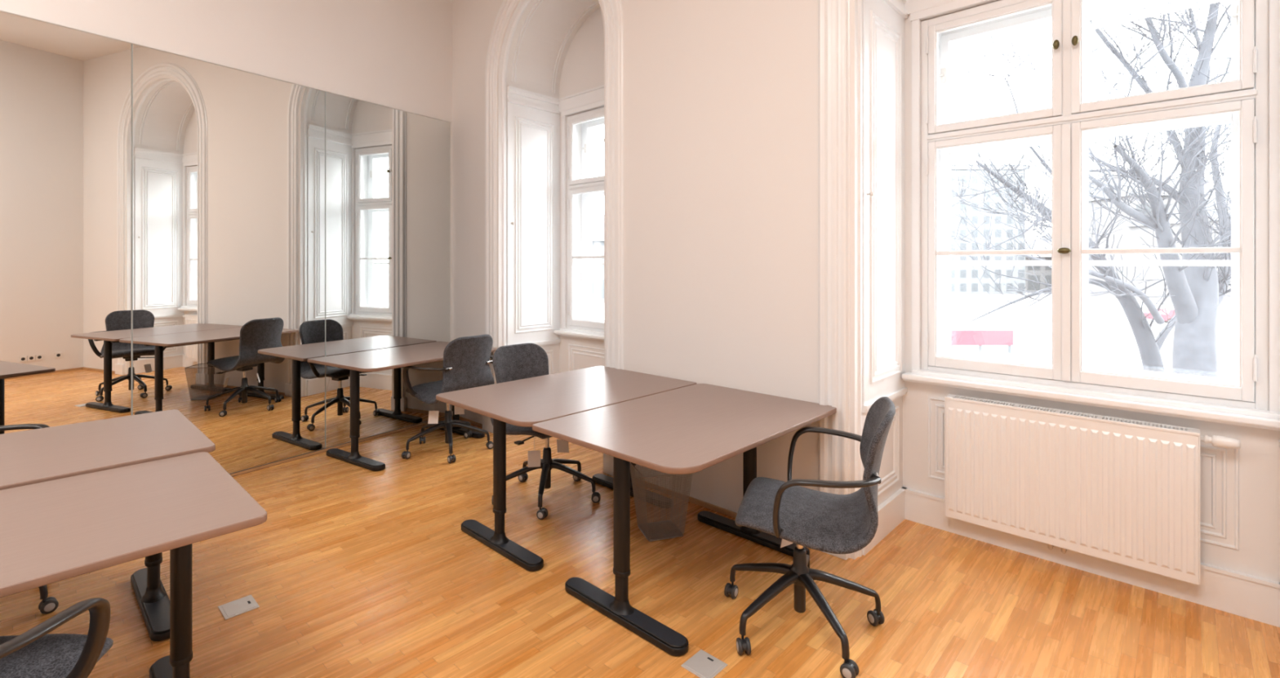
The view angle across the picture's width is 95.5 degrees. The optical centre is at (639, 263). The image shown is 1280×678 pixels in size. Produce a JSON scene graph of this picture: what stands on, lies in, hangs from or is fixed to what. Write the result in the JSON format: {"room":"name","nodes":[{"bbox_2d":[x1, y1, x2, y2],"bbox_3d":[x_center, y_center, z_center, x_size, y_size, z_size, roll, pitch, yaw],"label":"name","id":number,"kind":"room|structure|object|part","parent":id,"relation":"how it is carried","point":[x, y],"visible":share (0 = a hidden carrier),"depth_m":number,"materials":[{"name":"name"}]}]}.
{"room":"open-plan office","nodes":[
{"label":"open-plan office","id":0,"kind":"room"},
{"bbox_2d":[0,0,452,416],"bbox_3d":[-3.569,-0.639,2.554,0.168,4.050,6.620,0,0,33],"label":"wall","id":1,"kind":"structure","parent":0,"point":[396,54],"depth_m":4.23,"materials":[{"name":"paint"}]},
{"bbox_2d":[0,11,131,434],"bbox_3d":[-3.246,0.046,2.884,0.012,2.631,1.125,0,0,33],"label":"wall mirror","id":2,"kind":"object","parent":1,"relation":"attached to","point":[65,93],"visible":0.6,"depth_m":3.12,"materials":[{"name":"white mirror"}]},
{"bbox_2d":[0,9,450,123],"bbox_3d":[-2.633,-1.271,3.824,0.014,0.004,3.390,0,0,33],"label":"trim","id":3,"kind":"structure","parent":1,"relation":"attached to","point":[0,10],"depth_m":3.60,"materials":[{"name":"grey"}]},
{"bbox_2d":[131,44,324,473],"bbox_3d":[-2.633,0.046,3.825,0.012,2.631,1.112,0,0,33],"label":"wall mirror","id":4,"kind":"object","parent":1,"relation":"attached to","point":[228,164],"visible":0.86,"depth_m":3.77,"materials":[{"name":"white mirror"}]},
{"bbox_2d":[229,416,444,476],"bbox_3d":[-2.634,1.374,3.818,0.018,0.024,3.400,0,0,33],"label":"baseboard","id":5,"kind":"structure","parent":1,"relation":"attached to","point":[271,464],"depth_m":4.25,"materials":[{"name":"brown wood"}]},
{"bbox_2d":[324,91,449,447],"bbox_3d":[-2.021,0.046,4.766,0.012,2.631,1.123,0,0,33],"label":"wall mirror","id":6,"kind":"object","parent":1,"relation":"attached to","point":[387,170],"visible":0.86,"depth_m":4.69,"materials":[{"name":"white mirror"}]},
{"bbox_2d":[0,416,1279,677],"bbox_3d":[-1.383,1.426,1.244,6.680,0.080,7.320,0,0,43],"label":"floor","id":7,"kind":"structure","parent":0,"point":[351,571],"depth_m":2.40,"materials":[{"name":"brown wood"}]},
{"bbox_2d":[0,423,58,613],"bbox_3d":[-2.694,0.949,2.257,0.624,0.874,0.679,0,0,24],"label":"office chair","id":8,"kind":"object","parent":7,"relation":"on","point":[48,604],"visible":0.3,"depth_m":2.31,"materials":[{"name":"black plastic"}]},
{"bbox_3d":[-2.760,0.842,2.508,0.350,0.257,0.188,0,0,0],"label":"armrest","id":9,"kind":"part","parent":8,"relation":"part of","materials":[{"name":"black plastic"}]},
{"bbox_3d":[-2.495,1.250,2.284,0.285,0.148,0.046,0,0,-9],"label":"leg","id":10,"kind":"part","parent":8,"relation":"part of","materials":[{"name":"black plastic"}]},
{"bbox_2d":[0,597,113,677],"bbox_3d":[-1.504,0.949,1.201,0.684,0.872,0.637,0,0,-5],"label":"office chair","id":11,"kind":"object","parent":7,"relation":"on","point":[35,652],"visible":1,"depth_m":1.30,"materials":[{"name":"grey fabric"}]},
{"bbox_3d":[-1.504,0.941,1.198,0.490,0.089,0.472,0,0,-5],"label":"seat","id":12,"kind":"part","parent":11,"relation":"part of","materials":[{"name":"grey fabric"}]},
{"bbox_2d":[0,408,215,640],"bbox_3d":[-2.294,1.034,2.020,0.810,0.704,1.200,0,0,43],"label":"desk","id":13,"kind":"object","parent":7,"relation":"on","point":[35,455],"visible":0.94,"depth_m":2.20,"materials":[{"name":"beige laminate"}]},
{"bbox_3d":[-1.975,1.028,2.359,0.071,0.616,0.055,0,0,43],"label":"leg","id":14,"kind":"part","parent":13,"relation":"part of","materials":[{"name":"black metal"}]},
{"bbox_2d":[0,451,266,677],"bbox_3d":[-1.725,1.039,1.442,0.800,0.694,1.200,0,0,43],"label":"desk","id":15,"kind":"object","parent":7,"relation":"on","point":[55,530],"visible":1,"depth_m":1.63,"materials":[{"name":"beige laminate"}]},
{"bbox_3d":[-1.407,1.033,1.781,0.071,0.606,0.055,0,0,43],"label":"leg","id":16,"kind":"part","parent":15,"relation":"part of","materials":[{"name":"black metal"}]},
{"bbox_2d":[217,594,259,619],"bbox_3d":[-1.620,1.383,2.345,0.125,0.006,0.115,0,0,43],"label":"socket","id":17,"kind":"object","parent":7,"relation":"on","point":[242,605],"visible":1,"depth_m":2.34,"materials":[{"name":"grey"}]},
{"bbox_3d":[-1.620,1.382,2.345,0.105,0.002,0.095,0,0,43],"label":"lid","id":18,"kind":"part","parent":17,"relation":"part of","materials":[{"name":"grey metal"}]},
{"bbox_2d":[307,341,497,471],"bbox_3d":[-1.757,1.034,4.432,0.765,0.704,1.145,0,0,33],"label":"desk","id":19,"kind":"object","parent":7,"relation":"on","point":[375,360],"visible":0.71,"depth_m":4.08,"materials":[{"name":"brown laminate"}]},
{"bbox_3d":[-1.996,1.028,4.065,0.071,0.616,0.055,0,0,33],"label":"leg","id":20,"kind":"part","parent":19,"relation":"part of","materials":[{"name":"black metal"}]},
{"bbox_3d":[-1.518,1.028,4.798,0.071,0.616,0.055,0,0,33],"label":"leg","id":21,"kind":"part","parent":19,"relation":"part of","materials":[{"name":"black metal"}]},
{"bbox_2d":[401,333,494,462],"bbox_3d":[-1.422,0.949,4.325,0.648,0.872,0.684,0,0,38],"label":"office chair","id":22,"kind":"object","parent":7,"relation":"on","point":[466,359],"visible":0.94,"depth_m":4.16,"materials":[{"name":"grey fabric"}]},
{"bbox_3d":[-1.415,0.941,4.321,0.472,0.089,0.490,0,0,38],"label":"seat","id":23,"kind":"part","parent":22,"relation":"part of","materials":[{"name":"grey fabric"}]},
{"bbox_3d":[-1.558,1.250,4.230,0.285,0.148,0.046,0,0,-39],"label":"leg","id":24,"kind":"part","parent":22,"relation":"part of","materials":[{"name":"black plastic"}]},
{"bbox_3d":[-1.504,0.842,4.073,0.350,0.257,0.188,0,0,38],"label":"armrest","id":25,"kind":"part","parent":22,"relation":"part of","materials":[{"name":"black plastic"}]},
{"bbox_3d":[-1.569,1.250,4.421,0.285,0.148,0.046,0,0,33],"label":"leg","id":26,"kind":"part","parent":22,"relation":"part of","materials":[{"name":"black plastic"}]},
{"bbox_3d":[-1.372,1.250,4.181,0.046,0.148,0.285,0,0,-21],"label":"leg","id":27,"kind":"part","parent":22,"relation":"part of","materials":[{"name":"black plastic"}]},
{"bbox_3d":[-1.393,1.250,4.492,0.046,0.148,0.285,0,0,14],"label":"leg","id":28,"kind":"part","parent":22,"relation":"part of","materials":[{"name":"black plastic"}]},
{"bbox_3d":[-1.212,0.714,4.160,0.116,0.404,0.462,0,0,38],"label":"backrest","id":29,"kind":"part","parent":22,"relation":"part of","materials":[{"name":"grey fabric"}]},
{"bbox_3d":[-1.268,1.250,4.343,0.285,0.148,0.046,0,0,-3],"label":"leg","id":30,"kind":"part","parent":22,"relation":"part of","materials":[{"name":"black plastic"}]},
{"bbox_2d":[490,342,600,519],"bbox_3d":[-0.562,0.949,3.480,0.640,0.873,0.616,0,0,43],"label":"office chair","id":31,"kind":"object","parent":7,"relation":"on","point":[525,360],"visible":0.61,"depth_m":3.53,"materials":[{"name":"grey fabric"}]},
{"bbox_3d":[-0.569,0.941,3.477,0.472,0.089,0.490,0,0,43],"label":"seat","id":32,"kind":"part","parent":31,"relation":"part of","materials":[{"name":"grey fabric"}]},
{"bbox_3d":[-0.757,0.714,3.655,0.116,0.404,0.462,0,0,43],"label":"backrest","id":33,"kind":"part","parent":31,"relation":"part of","materials":[{"name":"grey fabric"}]},
{"bbox_3d":[-0.636,1.008,3.346,0.050,0.024,0.186,0,0,43],"label":"lever","id":34,"kind":"part","parent":31,"relation":"part of","materials":[{"name":"black plastic"}]},
{"bbox_3d":[-0.707,1.250,3.407,0.285,0.148,0.046,0,0,-20],"label":"leg","id":35,"kind":"part","parent":31,"relation":"part of","materials":[{"name":"black plastic"}]},
{"bbox_3d":[-0.653,1.250,3.593,0.046,0.148,0.285,0,0,-37],"label":"leg","id":36,"kind":"part","parent":31,"relation":"part of","materials":[{"name":"black plastic"}]},
{"bbox_3d":[-0.547,1.250,3.300,0.046,0.148,0.285,0,0,-2],"label":"leg","id":37,"kind":"part","parent":31,"relation":"part of","materials":[{"name":"black plastic"}]},
{"bbox_3d":[-0.461,1.250,3.598,0.046,0.148,0.285,0,0,35],"label":"leg","id":38,"kind":"part","parent":31,"relation":"part of","materials":[{"name":"black plastic"}]},
{"bbox_3d":[-0.398,1.250,3.417,0.285,0.148,0.046,0,0,17],"label":"leg","id":39,"kind":"part","parent":31,"relation":"part of","materials":[{"name":"black plastic"}]},
{"bbox_2d":[435,365,697,570],"bbox_3d":[-0.372,1.034,3.179,0.825,0.704,1.190,0,0,43],"label":"desk","id":40,"kind":"object","parent":7,"relation":"on","point":[526,402],"visible":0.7,"depth_m":2.95,"materials":[{"name":"brown wood"}]},
{"bbox_3d":[-0.687,1.028,2.844,0.071,0.616,0.055,0,0,43],"label":"leg","id":41,"kind":"part","parent":40,"relation":"part of","materials":[{"name":"black metal"}]},
{"bbox_3d":[-0.057,1.028,3.514,0.071,0.616,0.055,0,0,43],"label":"leg","id":42,"kind":"part","parent":40,"relation":"part of","materials":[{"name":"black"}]},
{"bbox_2d":[630,462,693,541],"bbox_3d":[0.104,1.216,3.010,0.267,0.338,0.267,0,0,-18],"label":"waste bin","id":43,"kind":"object","parent":7,"relation":"on","point":[661,529],"visible":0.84,"depth_m":2.95,"materials":[{"name":"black metal"}]},
{"bbox_2d":[532,382,836,655],"bbox_3d":[0.243,1.034,2.615,0.825,0.704,1.190,0,0,43],"label":"desk","id":44,"kind":"object","parent":7,"relation":"on","point":[696,427],"visible":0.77,"depth_m":2.38,"materials":[{"name":"beige laminate"}]},
{"bbox_3d":[-0.072,1.028,2.279,0.071,0.616,0.055,0,0,43],"label":"leg","id":45,"kind":"part","parent":44,"relation":"part of","materials":[{"name":"black metal"}]},
{"bbox_3d":[0.558,1.028,2.950,0.071,0.616,0.055,0,0,43],"label":"leg","id":46,"kind":"part","parent":44,"relation":"part of","materials":[{"name":"black metal"}]},
{"bbox_2d":[680,648,727,677],"bbox_3d":[0.222,1.383,2.003,0.115,0.006,0.115,0,0,43],"label":"socket","id":47,"kind":"object","parent":7,"relation":"on","point":[702,664],"visible":1,"depth_m":2.00,"materials":[{"name":"grey"}]},
{"bbox_2d":[724,395,895,677],"bbox_3d":[0.630,0.949,2.236,0.643,0.872,0.684,0,0,19],"label":"office chair","id":48,"kind":"object","parent":7,"relation":"on","point":[789,511],"visible":1,"depth_m":2.13,"materials":[{"name":"grey fabric"}]},
{"bbox_3d":[0.491,1.250,2.345,0.285,0.148,0.046,0,0,40],"label":"leg","id":49,"kind":"part","parent":48,"relation":"part of","materials":[{"name":"black plastic"}]},
{"bbox_3d":[0.480,1.250,2.151,0.285,0.148,0.046,0,0,-33],"label":"leg","id":50,"kind":"part","parent":48,"relation":"part of","materials":[{"name":"black plastic"}]},
{"bbox_3d":[0.635,0.941,2.234,0.472,0.089,0.490,0,0,19],"label":"seat","id":51,"kind":"part","parent":48,"relation":"part of","materials":[{"name":"grey fabric"}]},
{"bbox_3d":[0.671,1.250,2.394,0.046,0.148,0.285,0,0,19],"label":"leg","id":52,"kind":"part","parent":48,"relation":"part of","materials":[{"name":"black plastic"}]},
{"bbox_3d":[0.659,1.250,2.083,0.046,0.148,0.285,0,0,-15],"label":"leg","id":53,"kind":"part","parent":48,"relation":"part of","materials":[{"name":"black plastic"}]},
{"bbox_3d":[0.797,0.842,2.442,0.350,0.257,0.188,0,0,19],"label":"armrest","id":54,"kind":"part","parent":48,"relation":"part of","materials":[{"name":"black plastic"}]},
{"bbox_3d":[0.633,0.842,1.971,0.350,0.257,0.188,0,0,19],"label":"armrest","id":55,"kind":"part","parent":48,"relation":"part of","materials":[{"name":"black plastic"}]},
{"bbox_3d":[0.779,1.250,2.230,0.285,0.148,0.046,0,0,4],"label":"leg","id":56,"kind":"part","parent":48,"relation":"part of","materials":[{"name":"black plastic"}]},
{"bbox_3d":[0.880,0.714,2.149,0.116,0.404,0.462,0,0,19],"label":"backrest","id":57,"kind":"part","parent":48,"relation":"part of","materials":[{"name":"grey fabric"}]},
{"bbox_2d":[452,0,1279,582],"bbox_3d":[0.817,-0.639,3.550,6.630,4.050,0.947,0,0,43],"label":"wall","id":58,"kind":"structure","parent":0,"point":[721,96],"depth_m":3.24,"materials":[{"name":"paint"}]},
{"bbox_2d":[482,0,623,475],"bbox_3d":[-0.685,-0.471,4.338,1.640,3.714,0.111,0,0,43],"label":"trim","id":59,"kind":"structure","parent":58,"relation":"attached to","point":[612,9],"depth_m":3.84,"materials":[{"name":"white paint"}]},
{"bbox_2d":[506,0,604,373],"bbox_3d":[-0.455,-0.489,4.583,1.280,3.311,0.556,0,0,43],"label":"trim","id":60,"kind":"structure","parent":58,"relation":"attached to","point":[533,118],"depth_m":4.98,"materials":[{"name":"white paint"}]},
{"bbox_2d":[553,106,604,340],"bbox_3d":[-0.182,-0.337,4.863,1.235,1.934,0.390,0,0,43],"label":"window","id":61,"kind":"structure","parent":58,"relation":"in","point":[588,327],"depth_m":5.14,"materials":[{"name":"white paint"}]},
{"bbox_3d":[-0.182,0.600,4.863,1.235,0.060,0.390,0,0,43],"label":"sill","id":62,"kind":"part","parent":61,"relation":"part of","materials":[{"name":"white paint"}]},
{"bbox_3d":[-0.426,-0.977,4.973,0.512,0.571,0.048,0,0,43],"label":"sash","id":63,"kind":"part","parent":61,"relation":"part of","materials":[{"name":"white paint"}]},
{"bbox_3d":[-0.426,-0.051,4.973,0.512,1.191,0.048,0,0,43],"label":"sash","id":64,"kind":"part","parent":61,"relation":"part of","materials":[{"name":"white paint"}]},
{"bbox_3d":[-0.099,-0.354,4.923,1.135,1.900,0.060,0,0,43],"label":"frame","id":65,"kind":"part","parent":61,"relation":"part of","materials":[{"name":"white paint"}]},
{"bbox_3d":[-0.310,-0.979,5.097,0.484,0.556,0.045,0,0,43],"label":"sash","id":66,"kind":"part","parent":61,"relation":"part of","materials":[{"name":"clear glass"}]},
{"bbox_3d":[-0.310,-0.049,5.097,0.484,1.176,0.045,0,0,43],"label":"sash","id":67,"kind":"part","parent":61,"relation":"part of","materials":[{"name":"white paint"}]},
{"bbox_2d":[568,343,604,370],"bbox_3d":[-0.269,0.921,4.782,1.000,0.430,0.007,0,0,43],"label":"trim","id":68,"kind":"structure","parent":58,"relation":"attached to","point":[569,344],"depth_m":5.04,"materials":[{"name":"white paint"}]},
{"bbox_2d":[459,416,737,517],"bbox_3d":[0.538,1.372,3.153,6.094,0.028,0.014,0,0,43],"label":"baseboard","id":69,"kind":"structure","parent":58,"relation":"attached to","point":[692,500],"depth_m":3.34,"materials":[{"name":"brown wood"}]},
{"bbox_2d":[817,0,862,559],"bbox_3d":[1.536,-0.510,2.252,1.795,3.792,0.111,0,0,43],"label":"trim","id":70,"kind":"structure","parent":58,"relation":"attached to","point":[833,15],"depth_m":2.76,"materials":[{"name":"white paint"}]},
{"bbox_2d":[862,486,1279,626],"bbox_3d":[1.763,1.304,2.494,1.423,0.165,0.564,0,0,43],"label":"baseboard","id":71,"kind":"structure","parent":58,"relation":"attached to","point":[1250,596],"depth_m":2.55,"materials":[{"name":"white paint"}]},
{"bbox_2d":[862,0,1279,495],"bbox_3d":[1.766,-0.528,2.497,1.435,3.388,0.556,0,0,43],"label":"trim","id":72,"kind":"structure","parent":58,"relation":"attached to","point":[883,21],"depth_m":2.93,"materials":[{"name":"white paint"}]},
{"bbox_2d":[928,395,1239,550],"bbox_3d":[1.953,0.921,2.696,1.155,0.430,0.007,0,0,43],"label":"trim","id":73,"kind":"structure","parent":58,"relation":"attached to","point":[1236,546],"depth_m":2.35,"materials":[{"name":"white paint"}]},
{"bbox_2d":[902,0,1279,430],"bbox_3d":[2.034,-0.337,2.782,1.375,1.934,0.390,0,0,43],"label":"window","id":74,"kind":"structure","parent":58,"relation":"in","point":[1071,121],"depth_m":2.67,"materials":[{"name":"white paint"}]},
{"bbox_3d":[1.764,-0.977,2.916,0.582,0.571,0.048,0,0,43],"label":"sash","id":75,"kind":"part","parent":74,"relation":"part of","materials":[{"name":"white paint"}]},
{"bbox_3d":[1.764,-0.051,2.916,0.582,1.191,0.048,0,0,43],"label":"sash","id":76,"kind":"part","parent":74,"relation":"part of","materials":[{"name":"white paint"}]},
{"bbox_3d":[1.880,-0.979,3.039,0.554,0.556,0.045,0,0,43],"label":"sash","id":77,"kind":"part","parent":74,"relation":"part of","materials":[{"name":"clear glass"}]},
{"bbox_3d":[1.880,-0.049,3.039,0.554,1.176,0.045,0,0,43],"label":"sash","id":78,"kind":"part","parent":74,"relation":"part of","materials":[{"name":"clear glass"}]},
{"bbox_3d":[2.117,-0.354,2.841,1.275,1.900,0.060,0,0,43],"label":"frame","id":79,"kind":"part","parent":74,"relation":"part of","materials":[{"name":"white paint"}]},
{"bbox_3d":[1.935,-1.014,2.699,0.026,0.046,0.034,0,0,43],"label":"handle","id":80,"kind":"part","parent":74,"relation":"part of","materials":[{"name":"gold metal"}]},
{"bbox_3d":[1.949,-0.059,2.668,0.053,0.028,0.036,0,0,43],"label":"handle","id":81,"kind":"part","parent":74,"relation":"part of","materials":[{"name":"gold metal"}]},
{"bbox_3d":[1.987,-1.014,2.651,0.026,0.046,0.034,0,0,43],"label":"handle","id":82,"kind":"part","parent":74,"relation":"part of","materials":[{"name":"gold metal"}]},
{"bbox_3d":[2.034,0.600,2.782,1.375,0.060,0.390,0,0,43],"label":"sill","id":83,"kind":"part","parent":74,"relation":"part of","materials":[{"name":"white paint"}]},
{"bbox_3d":[2.329,-0.979,2.617,0.554,0.556,0.045,0,0,43],"label":"sash","id":84,"kind":"part","parent":74,"relation":"part of","materials":[{"name":"white paint"}]},
{"bbox_3d":[2.329,-0.049,2.617,0.554,1.176,0.045,0,0,43],"label":"sash","id":85,"kind":"part","parent":74,"relation":"part of","materials":[{"name":"clear glass"}]},
{"bbox_3d":[2.214,-0.977,2.494,0.582,0.571,0.048,0,0,43],"label":"sash","id":86,"kind":"part","parent":74,"relation":"part of","materials":[{"name":"white paint"}]},
{"bbox_3d":[2.214,-0.051,2.494,0.582,1.191,0.048,0,0,43],"label":"sash","id":87,"kind":"part","parent":74,"relation":"part of","materials":[{"name":"white paint"}]},
{"bbox_2d":[944,393,1240,584],"bbox_3d":[1.959,0.992,2.620,1.044,0.642,0.128,0,0,43],"label":"radiator","id":88,"kind":"object","parent":58,"relation":"attached to","point":[1126,491],"visible":1,"depth_m":2.55,"materials":[{"name":"white metal"}]},
{"bbox_2d":[944,393,1199,435],"bbox_3d":[1.905,0.677,2.646,0.930,0.012,0.085,0,0,43],"label":"grille","id":89,"kind":"object","parent":88,"relation":"attached to","point":[1036,411],"depth_m":2.58,"materials":[{"name":"white metal"}]},
{"label":"outside","id":90,"kind":"structure","parent":0,"visible":0},
{"bbox_2d":[591,292,1231,378],"bbox_3d":[89.742,5.136,139.339,460.000,0.300,314.000,0,0,43],"label":"ground","id":91,"kind":"structure","parent":90,"point":[1112,343],"depth_m":45.63,"materials":[{"name":"white snow"}]},
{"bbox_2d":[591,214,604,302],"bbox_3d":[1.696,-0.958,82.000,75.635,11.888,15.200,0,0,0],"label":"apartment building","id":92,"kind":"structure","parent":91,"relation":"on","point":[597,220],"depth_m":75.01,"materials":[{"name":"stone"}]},
{"bbox_2d":[951,329,1013,357],"bbox_3d":[15.270,3.982,26.060,2.907,2.007,0.120,0,0,0],"label":"barrier","id":93,"kind":"object","parent":91,"relation":"on","point":[958,337],"visible":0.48,"depth_m":26.00,"materials":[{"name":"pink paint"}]},
{"bbox_3d":[15.270,4.300,26.060,0.100,1.371,0.060,0,0,0],"label":"post","id":94,"kind":"part","parent":93,"relation":"part of","materials":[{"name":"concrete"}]},
{"bbox_3d":[15.270,3.322,26.060,2.907,0.686,0.120,0,0,0],"label":"panel","id":95,"kind":"part","parent":93,"relation":"part of","materials":[{"name":"red paint"}]},
{"bbox_3d":[16.578,4.300,26.060,0.100,1.371,0.060,0,0,0],"label":"post","id":96,"kind":"part","parent":93,"relation":"part of","materials":[{"name":"concrete"}]},
{"bbox_2d":[951,164,1028,293],"bbox_3d":[56.511,-5.593,101.850,13.609,21.158,14.300,0,0,0],"label":"building","id":97,"kind":"structure","parent":91,"relation":"on","point":[964,279],"depth_m":95.00,"materials":[{"name":"white"}]},
{"bbox_2d":[1025,240,1051,292],"bbox_3d":[72.299,0.440,107.000,13.135,9.092,15.200,0,0,0],"label":"apartment building","id":98,"kind":"structure","parent":91,"relation":"on","point":[1039,270],"depth_m":100.00,"materials":[{"name":"stone"}]},
{"bbox_2d":[1035,231,1051,240],"bbox_3d":[90.584,-1.635,117.000,14.328,13.242,15.200,0,0,0],"label":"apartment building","id":99,"kind":"structure","parent":91,"relation":"on","point":[1050,233],"depth_m":120.74,"materials":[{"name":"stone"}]},
{"bbox_2d":[951,0,1231,377],"bbox_3d":[8.602,-1.161,10.239,9.569,12.335,5.311,0,0,-32],"label":"bare tree","id":100,"kind":"object","parent":91,"relation":"on","point":[1196,293],"visible":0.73,"depth_m":10.22,"materials":[{"name":"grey plant"}]},
{"bbox_2d":[951,3,1231,372],"bbox_3d":[9.894,-0.541,12.039,8.880,11.150,5.066,0,0,3],"label":"bare tree","id":101,"kind":"object","parent":91,"relation":"on","point":[1149,347],"visible":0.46,"depth_m":11.93,"materials":[{"name":"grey plant"}]},
{"bbox_2d":[1088,174,1208,298],"bbox_3d":[73.668,-4.170,87.000,12.858,18.313,15.200,0,0,0],"label":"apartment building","id":102,"kind":"structure","parent":91,"relation":"on","point":[1126,242],"depth_m":83.31,"materials":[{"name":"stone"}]},
{"bbox_2d":[1143,307,1174,348],"bbox_3d":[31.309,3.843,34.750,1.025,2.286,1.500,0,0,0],"label":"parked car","id":103,"kind":"object","parent":91,"relation":"on","point":[1168,343],"visible":0.28,"depth_m":34.15,"materials":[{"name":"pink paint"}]},
{"bbox_2d":[1125,191,1231,306],"bbox_3d":[76.323,-2.028,73.000,18.197,14.027,15.200,0,0,0],"label":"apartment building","id":104,"kind":"structure","parent":91,"relation":"on","point":[1153,272],"depth_m":76.79,"materials":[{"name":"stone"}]}
]}

